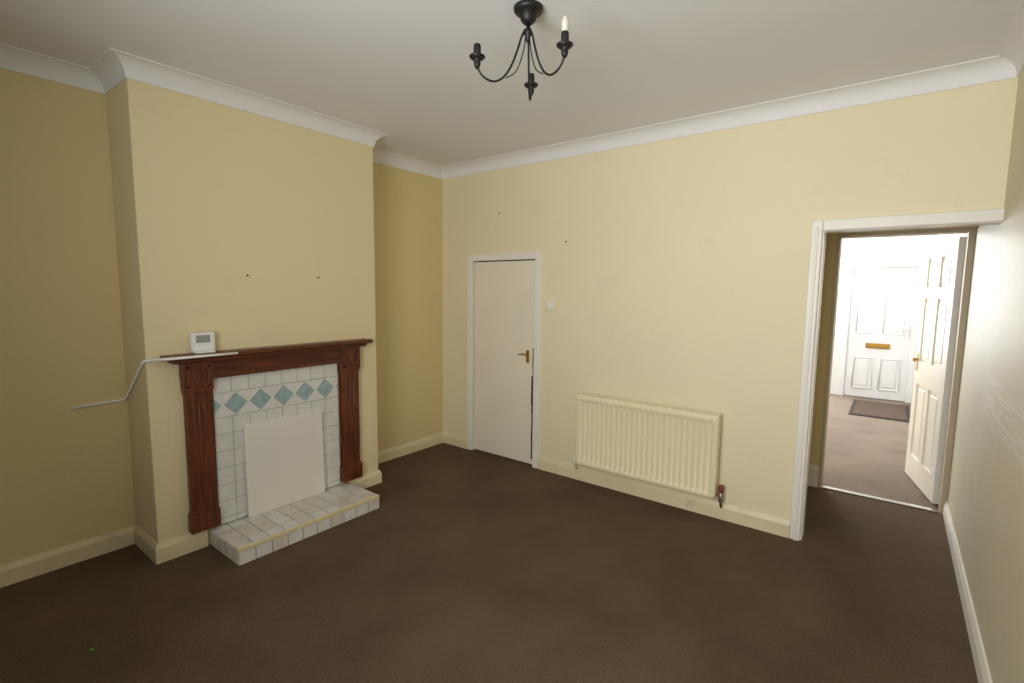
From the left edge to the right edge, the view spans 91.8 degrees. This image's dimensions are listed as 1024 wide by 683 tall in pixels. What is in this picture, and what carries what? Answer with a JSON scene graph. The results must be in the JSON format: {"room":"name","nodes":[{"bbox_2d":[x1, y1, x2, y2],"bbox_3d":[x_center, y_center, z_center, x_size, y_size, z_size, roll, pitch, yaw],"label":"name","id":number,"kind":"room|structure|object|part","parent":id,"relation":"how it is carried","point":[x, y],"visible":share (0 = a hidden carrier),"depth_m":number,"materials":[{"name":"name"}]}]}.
{"room":"living room","nodes":[
{"label":"living room","id":0,"kind":"room"},
{"bbox_2d":[0,68,442,564],"bbox_3d":[-2.084,-0.164,3.373,0.100,2.776,4.600,5,8,37],"label":"wall","id":1,"kind":"structure","parent":0,"point":[66,474],"depth_m":2.80,"materials":[{"name":"beige paint"}]},
{"bbox_2d":[0,524,208,587],"bbox_3d":[-2.640,1.269,2.407,0.397,0.115,1.980,5,8,37],"label":"baseboard","id":2,"kind":"structure","parent":1,"relation":"attached to","point":[13,572],"depth_m":2.89,"materials":[{"name":"beige wood"}]},
{"bbox_2d":[348,432,466,488],"bbox_3d":[-0.992,1.070,4.536,0.397,0.105,1.400,5,8,37],"label":"baseboard","id":3,"kind":"structure","parent":1,"relation":"attached to","point":[368,480],"depth_m":4.79,"materials":[{"name":"beige wood"}]},
{"bbox_2d":[106,78,377,543],"bbox_3d":[-1.711,-0.169,3.465,0.379,2.776,1.552,5,8,37],"label":"wall","id":4,"kind":"structure","parent":0,"point":[208,196],"depth_m":3.01,"materials":[{"name":"beige paint"}]},
{"bbox_2d":[70,352,237,409],"bbox_3d":[-2.079,0.229,2.868,0.847,0.307,0.288,0,6,-5],"label":"cable trunking","id":5,"kind":"object","parent":4,"relation":"attached to","point":[229,353],"visible":1,"depth_m":2.86,"materials":[{"name":"white plastic"}]},
{"bbox_2d":[160,338,372,534],"bbox_3d":[-1.539,0.570,3.372,0.108,1.085,1.372,5,8,37],"label":"fireplace surround","id":6,"kind":"object","parent":4,"relation":"attached to","point":[196,375],"visible":0.99,"depth_m":3.06,"materials":[{"name":"brown wood"}]},
{"bbox_2d":[190,332,215,353],"bbox_3d":[-1.828,0.006,2.938,0.067,0.121,0.130,5,8,37],"label":"thermostat","id":7,"kind":"object","parent":6,"relation":"on","point":[200,342],"visible":1,"depth_m":2.92,"materials":[{"name":"white plastic"}]},
{"bbox_2d":[160,338,372,364],"bbox_3d":[-1.533,0.056,3.318,0.108,0.051,1.372,5,8,37],"label":"mantel shelf","id":8,"kind":"object","parent":6,"relation":"attached to","point":[244,354],"depth_m":3.23,"materials":[{"name":"brown wood"}]},
{"bbox_2d":[212,363,339,523],"bbox_3d":[-1.574,0.656,3.413,0.016,0.938,0.860,5,8,37],"label":"tile panel","id":9,"kind":"object","parent":4,"relation":"attached to","point":[238,401],"visible":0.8,"depth_m":3.25,"materials":[{"name":"grey tile"}]},
{"bbox_2d":[0,0,1023,179],"bbox_3d":[-0.424,-1.345,1.968,4.061,0.096,4.390,5,8,37],"label":"crown molding","id":10,"kind":"structure","parent":4,"relation":"attached to","point":[113,66],"depth_m":2.91,"materials":[{"name":"paint"}]},
{"bbox_2d":[0,394,977,682],"bbox_3d":[1.288,1.192,4.508,4.262,0.080,10.300,5,8,37],"label":"floor","id":11,"kind":"structure","parent":0,"point":[470,566],"depth_m":2.60,"materials":[{"name":"brown carpet"}]},
{"bbox_2d":[209,482,379,565],"bbox_3d":[-1.424,1.190,3.354,0.403,0.103,0.986,5,8,37],"label":"hearth","id":12,"kind":"object","parent":11,"relation":"on","point":[244,540],"visible":0.94,"depth_m":3.20,"materials":[{"name":"white tile"}]},
{"bbox_2d":[243,410,324,517],"bbox_3d":[-1.552,0.823,3.422,0.030,0.614,0.547,5,8,37],"label":"board","id":13,"kind":"object","parent":12,"relation":"on","point":[284,456],"visible":1,"depth_m":3.39,"materials":[{"name":"white wood"}]},
{"bbox_2d":[848,399,909,422],"bbox_3d":[5.074,0.941,6.848,0.650,0.016,1.150,5,8,37],"label":"doormat","id":14,"kind":"object","parent":11,"relation":"on","point":[895,412],"visible":0.92,"depth_m":6.76,"materials":[{"name":"rubber"}]},
{"bbox_2d":[821,485,938,512],"bbox_3d":[2.864,1.229,3.894,0.741,0.009,0.050,5,8,37],"label":"threshold strip","id":15,"kind":"object","parent":11,"relation":"on","point":[823,486],"visible":1,"depth_m":3.87,"materials":[{"name":"silver metal"}]},
{"bbox_2d":[0,0,1022,166],"bbox_3d":[1.320,-1.649,4.210,4.262,0.080,10.300,5,8,37],"label":"ceiling","id":16,"kind":"structure","parent":0,"point":[403,70],"depth_m":2.45,"materials":[{"name":"paint"}]},
{"bbox_2d":[469,0,572,100],"bbox_3d":[0.103,-1.239,2.076,0.408,0.317,0.427,5,8,37],"label":"ceiling light","id":17,"kind":"object","parent":16,"relation":"attached to","point":[528,11],"visible":1,"depth_m":2.05,"materials":[{"name":"black metal"}]},
{"bbox_2d":[473,43,480,52],"bbox_3d":[-0.143,-1.197,2.041,0.031,0.048,0.031,5,8,37],"label":"candle holder","id":18,"kind":"object","parent":17,"relation":"on","point":[477,47],"depth_m":2.03,"materials":[{"name":"black metal"}]},
{"bbox_3d":[-0.044,-1.198,2.070,0.215,0.233,0.009,-1,6,-16],"label":"arm","id":19,"kind":"part","parent":17,"relation":"part of","materials":[{"name":"black metal"}]},
{"bbox_3d":[0.068,-1.300,2.091,0.036,0.080,0.036,5,8,37],"label":"stem","id":20,"kind":"part","parent":17,"relation":"part of","materials":[{"name":"black metal"}]},
{"bbox_3d":[0.079,-1.212,2.215,0.009,0.233,0.215,1,6,6],"label":"arm","id":21,"kind":"part","parent":17,"relation":"part of","materials":[{"name":"black metal"}]},
{"bbox_2d":[530,73,534,81],"bbox_3d":[0.090,-1.223,2.317,0.031,0.048,0.031,5,8,37],"label":"candle holder","id":22,"kind":"object","parent":17,"relation":"on","point":[532,76],"depth_m":2.30,"materials":[{"name":"black metal"}]},
{"bbox_3d":[0.140,-1.190,2.014,0.009,0.233,0.215,-4,8,-40],"label":"arm","id":23,"kind":"part","parent":17,"relation":"part of","materials":[{"name":"black metal"}]},
{"bbox_2d":[561,30,568,40],"bbox_3d":[0.206,-1.182,1.935,0.031,0.048,0.031,5,8,37],"label":"candle holder","id":24,"kind":"object","parent":17,"relation":"on","point":[564,34],"depth_m":1.92,"materials":[{"name":"black metal"}]},
{"bbox_3d":[0.207,-1.235,1.929,0.029,0.063,0.029,5,8,37],"label":"candle bulb","id":25,"kind":"part","parent":17,"relation":"part of","materials":[{"name":"white glass"}]},
{"bbox_2d":[442,78,1017,519],"bbox_3d":[0.935,-0.183,3.882,4.061,2.776,0.110,5,8,37],"label":"wall","id":26,"kind":"structure","parent":0,"point":[679,278],"depth_m":3.45,"materials":[{"name":"beige paint"}]},
{"bbox_2d":[467,252,541,467],"bbox_3d":[-0.068,0.152,4.667,0.862,1.925,0.137,5,8,37],"label":"door","id":27,"kind":"structure","parent":26,"relation":"in","point":[507,291],"depth_m":4.63,"materials":[{"name":"white paint"}]},
{"bbox_3d":[0.141,0.135,4.468,0.034,0.115,0.008,5,8,37],"label":"handle plate","id":28,"kind":"part","parent":27,"relation":"part of","materials":[{"name":"gold metal"}]},
{"bbox_2d":[545,300,555,310],"bbox_3d":[0.328,-0.311,4.253,0.102,0.090,0.023,5,8,37],"label":"light switch","id":29,"kind":"object","parent":26,"relation":"attached to","point":[550,305],"visible":1,"depth_m":4.24,"materials":[{"name":"beige plastic"}]},
{"bbox_2d":[573,392,723,507],"bbox_3d":[0.995,0.797,3.788,1.203,0.674,0.108,5,8,37],"label":"radiator","id":30,"kind":"object","parent":26,"relation":"attached to","point":[676,448],"visible":1,"depth_m":3.70,"materials":[{"name":"beige metal"}]},
{"bbox_3d":[0.544,0.710,4.111,0.010,0.574,0.066,5,8,37],"label":"panel","id":31,"kind":"part","parent":30,"relation":"part of","materials":[{"name":"beige metal"}]},
{"bbox_2d":[576,392,719,416],"bbox_3d":[0.986,0.472,3.745,1.110,0.018,0.070,5,8,37],"label":"grille","id":32,"kind":"object","parent":30,"relation":"attached to","point":[672,410],"depth_m":3.71,"materials":[{"name":"beige metal"}]},
{"bbox_3d":[1.423,0.790,3.438,0.010,0.574,0.066,5,8,37],"label":"panel","id":33,"kind":"part","parent":30,"relation":"part of","materials":[{"name":"beige metal"}]},
{"bbox_2d":[538,456,789,537],"bbox_3d":[1.028,1.159,3.857,1.997,0.115,0.018,5,8,37],"label":"baseboard","id":34,"kind":"structure","parent":26,"relation":"attached to","point":[737,515],"depth_m":3.71,"materials":[{"name":"beige wood"}]},
{"bbox_2d":[789,208,1003,540],"bbox_3d":[2.203,0.302,2.926,0.864,2.040,0.142,5,8,37],"label":"door frame","id":35,"kind":"structure","parent":26,"relation":"attached to","point":[820,228],"depth_m":3.06,"materials":[{"name":"white wood"}]},
{"bbox_2d":[830,235,937,400],"bbox_3d":[4.417,-0.614,8.380,4.262,2.776,0.100,5,8,37],"label":"wall","id":36,"kind":"structure","parent":0,"point":[898,248],"depth_m":7.50,"materials":[{"name":"paint"}]},
{"bbox_2d":[838,262,924,402],"bbox_3d":[5.542,-0.149,7.494,0.910,2.060,0.135,5,8,37],"label":"door","id":37,"kind":"structure","parent":36,"relation":"in","point":[883,300],"depth_m":7.48,"materials":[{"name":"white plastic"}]},
{"bbox_3d":[5.750,-0.145,7.292,0.125,0.200,0.070,5,8,37],"label":"handle","id":38,"kind":"part","parent":37,"relation":"part of","materials":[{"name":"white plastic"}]},
{"bbox_2d":[809,226,976,486],"bbox_3d":[1.615,-0.267,4.761,4.061,2.776,0.120,5,8,37],"label":"wall","id":39,"kind":"structure","parent":0,"point":[831,238],"depth_m":4.01,"materials":[{"name":"beige paint"}]},
{"bbox_2d":[807,464,817,487],"bbox_3d":[2.330,1.100,4.251,0.495,0.180,0.018,5,8,37],"label":"baseboard","id":40,"kind":"structure","parent":39,"relation":"attached to","point":[813,469],"depth_m":4.11,"materials":[{"name":"beige wood"}]},
{"bbox_2d":[818,227,976,513],"bbox_3d":[2.901,0.207,3.811,0.804,2.060,0.140,5,8,37],"label":"door frame","id":41,"kind":"structure","parent":39,"relation":"attached to","point":[971,232],"depth_m":3.59,"materials":[{"name":"white wood"}]},
{"bbox_2d":[905,236,966,503],"bbox_3d":[3.392,0.207,4.004,0.140,2.000,0.750,3,7,25],"label":"door","id":42,"kind":"structure","parent":41,"relation":"attached to","point":[944,260],"depth_m":3.91,"materials":[{"name":"white wood"}]},
{"bbox_3d":[3.511,0.173,4.300,0.008,0.160,0.040,3,7,25],"label":"handle plate","id":43,"kind":"part","parent":42,"relation":"part of","materials":[{"name":"gold metal"}]},
{"bbox_2d":[937,68,1023,682],"bbox_3d":[2.921,-0.074,3.058,0.100,2.776,10.200,5,8,37],"label":"wall","id":44,"kind":"structure","parent":0,"point":[985,500],"depth_m":2.29,"materials":[{"name":"beige paint"}]},
{"bbox_2d":[943,501,991,682],"bbox_3d":[1.486,1.420,1.459,0.018,0.105,5.500,5,8,37],"label":"baseboard","id":45,"kind":"structure","parent":44,"relation":"attached to","point":[979,657],"depth_m":2.44,"materials":[{"name":"white wood"}]}
]}

